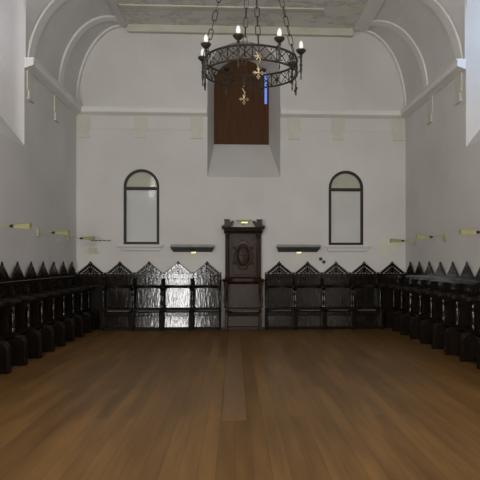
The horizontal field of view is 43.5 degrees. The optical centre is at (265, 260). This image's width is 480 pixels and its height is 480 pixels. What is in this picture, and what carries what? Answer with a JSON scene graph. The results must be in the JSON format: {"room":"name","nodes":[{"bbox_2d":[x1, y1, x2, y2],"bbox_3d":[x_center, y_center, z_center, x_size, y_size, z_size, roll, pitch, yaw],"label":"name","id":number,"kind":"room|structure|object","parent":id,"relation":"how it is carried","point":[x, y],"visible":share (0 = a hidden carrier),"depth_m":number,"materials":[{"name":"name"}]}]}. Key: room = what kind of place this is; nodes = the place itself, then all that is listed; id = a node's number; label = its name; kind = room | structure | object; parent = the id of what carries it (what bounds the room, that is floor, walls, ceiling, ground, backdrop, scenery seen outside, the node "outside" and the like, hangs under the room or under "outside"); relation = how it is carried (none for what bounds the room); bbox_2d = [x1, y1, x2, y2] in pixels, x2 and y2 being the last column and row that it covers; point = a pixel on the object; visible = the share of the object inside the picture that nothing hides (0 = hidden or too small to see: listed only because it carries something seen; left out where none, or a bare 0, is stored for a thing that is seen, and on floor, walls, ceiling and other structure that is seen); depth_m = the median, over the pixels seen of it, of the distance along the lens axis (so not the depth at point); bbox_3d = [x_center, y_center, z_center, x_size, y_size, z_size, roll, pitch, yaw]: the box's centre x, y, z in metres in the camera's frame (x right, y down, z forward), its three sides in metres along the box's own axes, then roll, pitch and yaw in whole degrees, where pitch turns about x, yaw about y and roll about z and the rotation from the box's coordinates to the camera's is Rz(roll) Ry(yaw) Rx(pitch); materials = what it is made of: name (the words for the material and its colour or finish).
{"room":"chapter house hall","nodes":[
{"label":"chapter house hall","id":0,"kind":"room"},
{"bbox_2d":[0,0,75,276],"bbox_3d":[-4.266,-1.895,5.130,0.900,6.830,16.680,0,0,-3],"label":"wall","id":1,"kind":"structure","parent":0,"point":[38,152],"depth_m":10.46,"materials":[{"name":"paint"}]},
{"bbox_2d":[0,223,31,228],"bbox_3d":[-3.723,-0.500,8.813,0.564,0.150,0.124,0,0,-3],"label":"wall lamp","id":2,"kind":"object","parent":1,"relation":"attached to","point":[25,225],"visible":1,"depth_m":8.79,"materials":[{"name":"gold metal"}]},
{"bbox_2d":[27,70,33,102],"bbox_3d":[-4.066,-3.020,10.427,0.036,0.500,0.300,0,0,-3],"label":"trim","id":3,"kind":"structure","parent":1,"relation":"attached to","point":[30,77],"depth_m":10.41,"materials":[{"name":"beige paint"}]},
{"bbox_2d":[28,0,66,57],"bbox_3d":[-3.622,-4.360,11.105,0.288,1.860,1.929,0,0,34],"label":"trim","id":4,"kind":"structure","parent":1,"relation":"attached to","point":[53,5],"depth_m":10.61,"materials":[{"name":"white paint"}]},
{"bbox_2d":[24,57,81,114],"bbox_3d":[-4.072,-3.356,11.824,0.165,0.172,3.330,0,0,-3],"label":"trim","id":5,"kind":"structure","parent":1,"relation":"attached to","point":[31,64],"depth_m":11.29,"materials":[{"name":"white paint"}]},
{"bbox_2d":[37,229,69,236],"bbox_3d":[-3.826,-0.500,10.840,0.564,0.150,0.124,0,0,-3],"label":"wall lamp","id":6,"kind":"object","parent":1,"relation":"attached to","point":[64,232],"visible":1,"depth_m":10.81,"materials":[{"name":"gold metal"}]},
{"bbox_2d":[54,94,59,122],"bbox_3d":[-4.143,-3.020,11.955,0.036,0.500,0.300,0,0,-3],"label":"trim","id":7,"kind":"structure","parent":1,"relation":"attached to","point":[56,99],"depth_m":11.93,"materials":[{"name":"beige paint"}]},
{"bbox_2d":[67,235,94,241],"bbox_3d":[-3.926,-0.470,12.807,0.564,0.150,0.124,0,0,-3],"label":"wall lamp","id":8,"kind":"object","parent":1,"relation":"attached to","point":[68,236],"visible":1,"depth_m":12.78,"materials":[{"name":"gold metal"}]},
{"bbox_2d":[59,15,117,85],"bbox_3d":[-3.669,-4.360,12.663,0.213,1.860,1.580,0,0,44],"label":"trim","id":9,"kind":"structure","parent":1,"relation":"attached to","point":[92,22],"depth_m":12.41,"materials":[{"name":"white paint"}]},
{"bbox_2d":[24,0,118,98],"bbox_3d":[-3.620,-4.360,11.847,1.070,1.860,3.330,0,0,-3],"label":"ceiling","id":10,"kind":"structure","parent":0,"point":[58,31],"depth_m":11.84,"materials":[{"name":"paint"}]},
{"bbox_2d":[0,327,479,479],"bbox_3d":[-0.078,1.570,5.343,7.685,0.100,16.880,0,0,-3],"label":"floor","id":11,"kind":"structure","parent":0,"point":[329,404],"depth_m":6.03,"materials":[{"name":"brown wood"}]},
{"bbox_2d":[0,302,9,373],"bbox_3d":[-3.683,0.764,7.763,0.530,1.512,0.650,0,0,-3],"label":"stall","id":12,"kind":"object","parent":11,"relation":"on","point":[4,347],"visible":1,"depth_m":8.06,"materials":[{"name":"brown wood"}]},
{"bbox_2d":[0,299,26,372],"bbox_3d":[-3.716,0.764,8.412,0.530,1.512,0.650,0,0,-3],"label":"stall","id":13,"kind":"object","parent":11,"relation":"on","point":[17,344],"visible":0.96,"depth_m":8.70,"materials":[{"name":"brown wood"}]},
{"bbox_2d":[0,262,40,364],"bbox_3d":[-3.749,0.764,9.062,0.530,1.512,0.650,0,0,-3],"label":"stall","id":14,"kind":"object","parent":11,"relation":"on","point":[33,337],"visible":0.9,"depth_m":9.34,"materials":[{"name":"brown wood"}]},
{"bbox_2d":[10,261,53,357],"bbox_3d":[-3.782,0.764,9.711,0.530,1.512,0.650,0,0,-3],"label":"stall","id":15,"kind":"object","parent":11,"relation":"on","point":[18,279],"visible":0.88,"depth_m":9.99,"materials":[{"name":"brown wood"}]},
{"bbox_2d":[25,261,64,350],"bbox_3d":[-3.815,0.764,10.360,0.530,1.512,0.650,0,0,-3],"label":"stall","id":16,"kind":"object","parent":11,"relation":"on","point":[32,279],"visible":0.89,"depth_m":10.64,"materials":[{"name":"brown wood"}]},
{"bbox_2d":[38,261,73,341],"bbox_3d":[-3.848,0.764,11.009,0.530,1.512,0.650,0,0,-3],"label":"stall","id":17,"kind":"object","parent":11,"relation":"on","point":[43,276],"visible":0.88,"depth_m":11.29,"materials":[{"name":"brown wood"}]},
{"bbox_2d":[49,261,82,340],"bbox_3d":[-3.881,0.764,11.658,0.530,1.512,0.650,0,0,-3],"label":"stall","id":18,"kind":"object","parent":11,"relation":"on","point":[54,275],"visible":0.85,"depth_m":11.94,"materials":[{"name":"brown wood"}]},
{"bbox_2d":[59,261,90,336],"bbox_3d":[-3.914,0.764,12.307,0.530,1.512,0.650,0,0,-3],"label":"stall","id":19,"kind":"object","parent":11,"relation":"on","point":[63,274],"visible":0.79,"depth_m":12.59,"materials":[{"name":"brown wood"}]},
{"bbox_2d":[68,261,97,329],"bbox_3d":[-3.947,0.764,12.957,0.530,1.512,0.650,0,0,-3],"label":"stall","id":20,"kind":"object","parent":11,"relation":"on","point":[72,274],"visible":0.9,"depth_m":13.24,"materials":[{"name":"brown wood"}]},
{"bbox_2d":[100,261,133,330],"bbox_3d":[-3.252,0.764,13.267,0.650,1.512,0.530,0,0,-3],"label":"stall","id":21,"kind":"object","parent":11,"relation":"on","point":[117,290],"visible":0.94,"depth_m":13.43,"materials":[{"name":"brown wood"}]},
{"bbox_2d":[131,261,163,330],"bbox_3d":[-2.602,0.764,13.300,0.650,1.512,0.530,0,0,-3],"label":"stall","id":22,"kind":"object","parent":11,"relation":"on","point":[147,288],"visible":0.99,"depth_m":13.46,"materials":[{"name":"brown wood"}]},
{"bbox_2d":[161,261,192,330],"bbox_3d":[-1.953,0.764,13.333,0.650,1.512,0.530,0,0,-3],"label":"stall","id":23,"kind":"object","parent":11,"relation":"on","point":[176,288],"visible":0.97,"depth_m":13.50,"materials":[{"name":"brown wood"}]},
{"bbox_2d":[191,261,220,330],"bbox_3d":[-1.304,0.764,13.366,0.650,1.512,0.530,0,0,-3],"label":"stall","id":24,"kind":"object","parent":11,"relation":"on","point":[206,288],"visible":1,"depth_m":13.53,"materials":[{"name":"brown wood"}]},
{"bbox_2d":[222,331,245,419],"bbox_3d":[-0.482,1.519,9.398,0.230,0.004,7.340,0,0,-3],"label":"trim","id":25,"kind":"structure","parent":11,"relation":"on","point":[234,398],"depth_m":7.44,"materials":[{"name":"brown wood"}]},
{"bbox_2d":[221,219,264,330],"bbox_3d":[-0.488,0.300,13.357,0.970,2.440,0.560,0,0,-3],"label":"throne","id":26,"kind":"object","parent":11,"relation":"on","point":[243,290],"visible":1,"depth_m":13.50,"materials":[{"name":"brown wood"}]},
{"bbox_2d":[236,220,250,224],"bbox_3d":[-0.486,-0.865,13.530,0.330,0.110,0.285,0,0,-3],"label":"reading lamp","id":27,"kind":"object","parent":26,"relation":"on","point":[243,222],"visible":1,"depth_m":13.40,"materials":[{"name":"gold metal"}]},
{"bbox_2d":[265,261,294,329],"bbox_3d":[0.329,0.764,13.449,0.650,1.512,0.530,0,0,-3],"label":"stall","id":28,"kind":"object","parent":11,"relation":"on","point":[279,288],"visible":1,"depth_m":13.61,"materials":[{"name":"brown wood"}]},
{"bbox_2d":[293,261,324,329],"bbox_3d":[0.978,0.764,13.482,0.650,1.512,0.530,0,0,-3],"label":"stall","id":29,"kind":"object","parent":11,"relation":"on","point":[308,295],"visible":0.98,"depth_m":13.65,"materials":[{"name":"brown wood"}]},
{"bbox_2d":[322,261,353,329],"bbox_3d":[1.627,0.764,13.515,0.650,1.512,0.530,0,0,-3],"label":"stall","id":30,"kind":"object","parent":11,"relation":"on","point":[337,295],"visible":0.95,"depth_m":13.68,"materials":[{"name":"brown wood"}]},
{"bbox_2d":[350,261,382,329],"bbox_3d":[2.276,0.764,13.548,0.650,1.512,0.530,0,0,-3],"label":"stall","id":31,"kind":"object","parent":11,"relation":"on","point":[366,292],"visible":0.98,"depth_m":13.71,"materials":[{"name":"brown wood"}]},
{"bbox_2d":[385,261,413,330],"bbox_3d":[2.999,0.764,13.309,0.530,1.512,0.650,0,0,-3],"label":"stall","id":32,"kind":"object","parent":11,"relation":"on","point":[409,274],"visible":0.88,"depth_m":13.58,"materials":[{"name":"brown wood"}]},
{"bbox_2d":[393,261,424,330],"bbox_3d":[3.032,0.764,12.660,0.530,1.512,0.650,0,0,-3],"label":"stall","id":33,"kind":"object","parent":11,"relation":"on","point":[416,282],"visible":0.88,"depth_m":12.93,"materials":[{"name":"brown wood"}]},
{"bbox_2d":[401,261,433,334],"bbox_3d":[3.065,0.764,12.011,0.530,1.512,0.650,0,0,-3],"label":"stall","id":34,"kind":"object","parent":11,"relation":"on","point":[428,276],"visible":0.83,"depth_m":12.29,"materials":[{"name":"brown wood"}]},
{"bbox_2d":[410,261,445,343],"bbox_3d":[3.098,0.764,11.362,0.530,1.512,0.650,0,0,-3],"label":"stall","id":35,"kind":"object","parent":11,"relation":"on","point":[439,276],"visible":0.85,"depth_m":11.64,"materials":[{"name":"brown wood"}]},
{"bbox_2d":[421,261,459,343],"bbox_3d":[3.131,0.764,10.712,0.530,1.512,0.650,0,0,-3],"label":"stall","id":36,"kind":"object","parent":11,"relation":"on","point":[452,277],"visible":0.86,"depth_m":10.98,"materials":[{"name":"brown wood"}]},
{"bbox_2d":[432,261,473,349],"bbox_3d":[3.164,0.764,10.063,0.530,1.512,0.650,0,0,-3],"label":"stall","id":37,"kind":"object","parent":11,"relation":"on","point":[465,279],"visible":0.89,"depth_m":10.34,"materials":[{"name":"brown wood"}]},
{"bbox_2d":[445,268,479,360],"bbox_3d":[3.197,0.764,9.414,0.530,1.512,0.650,0,0,-3],"label":"stall","id":38,"kind":"object","parent":11,"relation":"on","point":[453,335],"visible":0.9,"depth_m":9.69,"materials":[{"name":"brown wood"}]},
{"bbox_2d":[461,297,479,368],"bbox_3d":[3.230,0.764,8.765,0.530,1.512,0.650,0,0,-3],"label":"stall","id":39,"kind":"object","parent":11,"relation":"on","point":[470,341],"visible":1,"depth_m":9.04,"materials":[{"name":"brown wood"}]},
{"bbox_2d":[478,342,479,369],"bbox_3d":[3.263,0.764,8.116,0.530,1.512,0.650,0,0,-3],"label":"stall","id":40,"kind":"object","parent":11,"relation":"on","point":[479,342],"visible":1,"depth_m":8.39,"materials":[{"name":"brown wood"}]},
{"bbox_2d":[76,26,405,327],"bbox_3d":[-0.524,-1.895,14.122,7.485,6.830,0.900,0,0,-3],"label":"wall","id":41,"kind":"structure","parent":0,"point":[283,183],"depth_m":13.69,"materials":[{"name":"paint"}]},
{"bbox_2d":[77,115,89,137],"bbox_3d":[-4.078,-3.020,13.473,0.300,0.500,0.036,0,0,-3],"label":"trim","id":42,"kind":"structure","parent":41,"relation":"attached to","point":[83,121],"depth_m":13.47,"materials":[{"name":"beige paint"}]},
{"bbox_2d":[76,261,104,328],"bbox_3d":[-3.911,0.764,13.439,0.650,1.512,0.120,0,0,-3],"label":"stall","id":43,"kind":"object","parent":41,"relation":"attached to","point":[97,280],"visible":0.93,"depth_m":13.45,"materials":[{"name":"brown wood"}]},
{"bbox_2d":[83,247,99,253],"bbox_3d":[-3.905,-0.228,13.497,0.388,0.151,0.004,0,0,-3],"label":"plaster patch","id":44,"kind":"object","parent":41,"relation":"attached to","point":[90,250],"visible":1,"depth_m":13.50,"materials":[{"name":"beige paint"}]},
{"bbox_2d":[76,24,123,100],"bbox_3d":[-3.701,-4.360,13.450,1.070,1.860,0.120,0,0,-3],"label":"trim","id":45,"kind":"structure","parent":41,"relation":"attached to","point":[114,27],"depth_m":13.40,"materials":[{"name":"white paint"}]},
{"bbox_2d":[108,0,126,25],"bbox_3d":[-2.744,-5.265,5.143,0.140,0.050,16.550,0,0,-3],"label":"trim","id":46,"kind":"structure","parent":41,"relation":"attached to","point":[113,3],"depth_m":12.68,"materials":[{"name":"paint"}]},
{"bbox_2d":[117,169,163,250],"bbox_3d":[-2.800,-1.160,13.543,1.020,1.860,0.155,0,0,-3],"label":"window","id":47,"kind":"structure","parent":41,"relation":"in","point":[141,186],"depth_m":13.60,"materials":[{"name":"white glass"}]},
{"bbox_2d":[127,190,156,241],"bbox_3d":[-2.793,-1.020,13.613,0.840,1.300,0.015,0,0,-3],"label":"blind","id":48,"kind":"object","parent":47,"relation":"attached to","point":[141,204],"depth_m":13.61,"materials":[{"name":"white fabric"}]},
{"bbox_2d":[134,116,147,137],"bbox_3d":[-2.800,-3.020,13.537,0.300,0.500,0.036,0,0,-3],"label":"trim","id":49,"kind":"structure","parent":41,"relation":"attached to","point":[140,122],"depth_m":13.53,"materials":[{"name":"beige paint"}]},
{"bbox_2d":[76,128,206,129],"bbox_3d":[-2.775,-2.978,13.551,2.930,0.015,0.012,0,0,-3],"label":"trim","id":50,"kind":"structure","parent":41,"relation":"attached to","point":[76,128],"depth_m":13.53,"materials":[{"name":"paint"}]},
{"bbox_2d":[78,106,206,116],"bbox_3d":[-2.771,-3.356,13.474,2.930,0.172,0.165,0,0,-3],"label":"trim","id":51,"kind":"structure","parent":41,"relation":"attached to","point":[85,110],"depth_m":13.43,"materials":[{"name":"white paint"}]},
{"bbox_2d":[170,244,213,252],"bbox_3d":[-1.631,-0.269,13.487,0.970,0.193,0.255,0,0,-3],"label":"wall lamp","id":52,"kind":"object","parent":41,"relation":"attached to","point":[193,248],"visible":1,"depth_m":13.40,"materials":[{"name":"black metal"}]},
{"bbox_2d":[170,247,213,251],"bbox_3d":[-1.631,-0.273,13.495,0.970,0.145,0.240,0,0,-3],"label":"hood","id":53,"kind":"object","parent":52,"relation":"attached to","point":[175,249],"depth_m":13.47,"materials":[{"name":"plastic"}]},
{"bbox_2d":[190,116,202,138],"bbox_3d":[-1.551,-3.020,13.601,0.300,0.500,0.036,0,0,-3],"label":"trim","id":54,"kind":"structure","parent":41,"relation":"attached to","point":[196,122],"depth_m":13.60,"materials":[{"name":"beige paint"}]},
{"bbox_2d":[127,24,352,36],"bbox_3d":[-0.538,-5.210,13.605,5.085,0.160,0.130,0,0,-3],"label":"trim","id":55,"kind":"structure","parent":41,"relation":"attached to","point":[131,28],"depth_m":13.56,"materials":[{"name":"beige paint"}]},
{"bbox_2d":[214,60,268,144],"bbox_3d":[-0.585,-3.880,14.585,1.420,2.200,0.051,0,0,-3],"label":"window shutter","id":56,"kind":"object","parent":41,"relation":"attached to","point":[236,123],"visible":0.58,"depth_m":14.57,"materials":[{"name":"brown wood"}]},
{"bbox_2d":[287,118,299,139],"bbox_3d":[0.656,-3.020,13.713,0.300,0.500,0.036,0,0,-3],"label":"trim","id":57,"kind":"structure","parent":41,"relation":"attached to","point":[293,124],"depth_m":13.71,"materials":[{"name":"beige paint"}]},
{"bbox_2d":[276,245,320,252],"bbox_3d":[0.746,-0.269,13.608,0.990,0.193,0.255,0,0,-3],"label":"wall lamp","id":58,"kind":"object","parent":41,"relation":"attached to","point":[281,248],"visible":1,"depth_m":13.53,"materials":[{"name":"metal"}]},
{"bbox_2d":[332,118,344,139],"bbox_3d":[1.675,-3.020,13.765,0.300,0.500,0.036,0,0,-3],"label":"trim","id":59,"kind":"structure","parent":41,"relation":"attached to","point":[338,124],"depth_m":13.76,"materials":[{"name":"beige paint"}]},
{"bbox_2d":[280,108,403,118],"bbox_3d":[1.795,-3.356,13.706,2.895,0.172,0.165,0,0,-3],"label":"trim","id":60,"kind":"structure","parent":41,"relation":"attached to","point":[284,112],"depth_m":13.66,"materials":[{"name":"white paint"}]},
{"bbox_2d":[280,130,405,131],"bbox_3d":[1.791,-2.978,13.783,2.895,0.015,0.012,0,0,-3],"label":"trim","id":61,"kind":"structure","parent":41,"relation":"attached to","point":[280,130],"depth_m":13.79,"materials":[{"name":"paint"}]},
{"bbox_2d":[324,171,369,250],"bbox_3d":[1.879,-1.155,13.780,1.050,1.870,0.155,0,0,-3],"label":"window","id":62,"kind":"structure","parent":41,"relation":"in","point":[345,187],"depth_m":13.83,"materials":[{"name":"white glass"}]},
{"bbox_2d":[331,191,359,242],"bbox_3d":[1.851,-1.015,13.849,0.840,1.310,0.015,0,0,-3],"label":"blind","id":63,"kind":"object","parent":62,"relation":"attached to","point":[345,205],"depth_m":13.84,"materials":[{"name":"white fabric"}]},
{"bbox_2d":[354,0,384,30],"bbox_3d":[2.594,-5.265,5.413,0.300,0.050,16.550,0,0,-3],"label":"trim","id":64,"kind":"structure","parent":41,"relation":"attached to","point":[372,7],"depth_m":12.78,"materials":[{"name":"white paint"}]},
{"bbox_2d":[360,30,405,105],"bbox_3d":[2.705,-4.360,13.775,1.070,1.860,0.120,0,0,-3],"label":"trim","id":65,"kind":"structure","parent":41,"relation":"attached to","point":[369,32],"depth_m":13.74,"materials":[{"name":"white paint"}]},
{"bbox_2d":[377,236,398,255],"bbox_3d":[2.829,-0.342,13.839,0.498,0.476,0.004,0,0,-3],"label":"plaster patch","id":66,"kind":"object","parent":41,"relation":"attached to","point":[385,247],"visible":0.9,"depth_m":13.83,"materials":[{"name":"beige paint"}]},
{"bbox_2d":[378,261,405,326],"bbox_3d":[2.915,0.764,13.785,0.650,1.512,0.120,0,0,-3],"label":"stall","id":67,"kind":"object","parent":41,"relation":"attached to","point":[385,280],"visible":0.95,"depth_m":13.79,"materials":[{"name":"brown wood"}]},
{"bbox_2d":[392,119,404,140],"bbox_3d":[3.078,-3.020,13.836,0.300,0.500,0.036,0,0,-3],"label":"trim","id":68,"kind":"structure","parent":41,"relation":"attached to","point":[398,125],"depth_m":13.83,"materials":[{"name":"beige paint"}]},
{"bbox_2d":[116,0,368,30],"bbox_3d":[-0.078,-5.290,5.343,7.525,0.001,16.680,0,0,-3],"label":"ceiling","id":69,"kind":"structure","parent":0,"point":[336,13],"depth_m":12.90,"materials":[{"name":"paint"}]},
{"bbox_2d":[118,4,323,12],"bbox_3d":[-0.900,-5.275,12.560,4.255,0.030,0.180,0,0,-3],"label":"trim","id":70,"kind":"structure","parent":69,"relation":"attached to","point":[121,6],"depth_m":12.52,"materials":[{"name":"beige paint"}]},
{"bbox_2d":[198,0,305,104],"bbox_3d":[-0.165,-3.623,7.001,1.204,3.335,1.206,0,0,35],"label":"chandelier","id":71,"kind":"object","parent":69,"relation":"hanging from","point":[238,36],"visible":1,"depth_m":6.87,"materials":[{"name":"metal"}]},
{"bbox_2d":[198,48,205,85],"bbox_3d":[-0.740,-2.294,7.124,0.120,0.448,0.117,0,0,-3],"label":"candle holder","id":72,"kind":"object","parent":71,"relation":"on","point":[200,58],"depth_m":7.11,"materials":[{"name":"metal"}]},
{"bbox_2d":[201,35,210,73],"bbox_3d":[-0.659,-2.294,6.681,0.120,0.448,0.117,0,0,-3],"label":"candle holder","id":73,"kind":"object","parent":71,"relation":"on","point":[205,44],"depth_m":6.67,"materials":[{"name":"metal"}]},
{"bbox_2d":[222,65,230,94],"bbox_3d":[-0.484,-2.251,7.494,0.120,0.362,0.117,0,0,-3],"label":"candle holder","id":74,"kind":"object","parent":71,"relation":"on","point":[226,68],"depth_m":7.45,"materials":[{"name":"metal"}]},
{"bbox_2d":[233,25,243,66],"bbox_3d":[-0.288,-2.294,6.426,0.120,0.448,0.117,0,0,-3],"label":"candle holder","id":75,"kind":"object","parent":71,"relation":"on","point":[238,36],"depth_m":6.42,"materials":[{"name":"metal"}]},
{"bbox_2d":[259,68,265,95],"bbox_3d":[-0.042,-2.251,7.576,0.120,0.362,0.117,0,0,-3],"label":"candle holder","id":76,"kind":"object","parent":71,"relation":"on","point":[261,69],"depth_m":7.53,"materials":[{"name":"metal"}]},
{"bbox_2d":[274,28,284,69],"bbox_3d":[0.154,-2.294,6.507,0.120,0.448,0.117,0,0,-3],"label":"candle holder","id":77,"kind":"object","parent":71,"relation":"on","point":[279,38],"depth_m":6.50,"materials":[{"name":"metal"}]},
{"bbox_2d":[287,61,293,90],"bbox_3d":[0.329,-2.251,7.320,0.120,0.362,0.117,0,0,-3],"label":"candle holder","id":78,"kind":"object","parent":71,"relation":"on","point":[291,76],"depth_m":7.29,"materials":[{"name":"metal"}]},
{"bbox_2d":[296,41,305,78],"bbox_3d":[0.410,-2.294,6.877,0.120,0.448,0.117,0,0,-3],"label":"candle holder","id":79,"kind":"object","parent":71,"relation":"on","point":[300,50],"depth_m":6.86,"materials":[{"name":"metal"}]},
{"bbox_2d":[368,0,465,103],"bbox_3d":[2.794,-4.360,12.022,1.070,1.860,3.630,0,0,-3],"label":"ceiling","id":80,"kind":"structure","parent":0,"point":[415,17],"depth_m":12.00,"materials":[{"name":"paint"}]},
{"bbox_2d":[406,0,479,276],"bbox_3d":[4.109,-1.895,5.555,0.900,6.830,16.680,0,0,-3],"label":"wall","id":81,"kind":"structure","parent":0,"point":[443,155],"depth_m":11.07,"materials":[{"name":"paint"}]},
{"bbox_2d":[368,20,427,87],"bbox_3d":[2.761,-4.360,12.864,0.200,1.860,1.774,0,0,-44],"label":"trim","id":82,"kind":"structure","parent":81,"relation":"attached to","point":[396,28],"depth_m":12.56,"materials":[{"name":"white paint"}]},
{"bbox_2d":[390,238,415,244],"bbox_3d":[2.999,-0.425,13.059,0.564,0.150,0.124,0,0,-3],"label":"wall lamp","id":83,"kind":"object","parent":81,"relation":"attached to","point":[391,240],"visible":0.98,"depth_m":13.04,"materials":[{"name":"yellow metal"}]},
{"bbox_2d":[427,96,432,124],"bbox_3d":[3.308,-3.020,12.093,0.036,0.500,0.300,0,0,-3],"label":"trim","id":84,"kind":"structure","parent":81,"relation":"attached to","point":[430,100],"depth_m":12.04,"materials":[{"name":"beige paint"}]},
{"bbox_2d":[415,233,445,241],"bbox_3d":[3.094,-0.435,11.191,0.564,0.150,0.124,0,0,-3],"label":"wall lamp","id":85,"kind":"object","parent":81,"relation":"attached to","point":[417,235],"visible":1,"depth_m":11.17,"materials":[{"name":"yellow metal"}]},
{"bbox_2d":[400,59,465,118],"bbox_3d":[3.246,-3.356,12.045,0.165,0.172,3.630,0,0,-3],"label":"trim","id":86,"kind":"structure","parent":81,"relation":"attached to","point":[457,66],"depth_m":11.47,"materials":[{"name":"white paint"}]},
{"bbox_2d":[421,0,462,59],"bbox_3d":[2.878,-4.360,11.135,0.288,1.860,1.929,0,0,-40],"label":"trim","id":87,"kind":"structure","parent":81,"relation":"attached to","point":[434,5],"depth_m":10.69,"materials":[{"name":"white paint"}]},
{"bbox_2d":[454,72,461,104],"bbox_3d":[3.386,-3.020,10.555,0.036,0.500,0.300,0,0,-3],"label":"trim","id":88,"kind":"structure","parent":81,"relation":"attached to","point":[458,79],"depth_m":10.53,"materials":[{"name":"beige paint"}]},
{"bbox_2d":[458,229,479,234],"bbox_3d":[3.203,-0.420,9.034,0.564,0.150,0.124,0,0,-3],"label":"wall lamp","id":89,"kind":"object","parent":81,"relation":"attached to","point":[461,231],"visible":1,"depth_m":8.99,"materials":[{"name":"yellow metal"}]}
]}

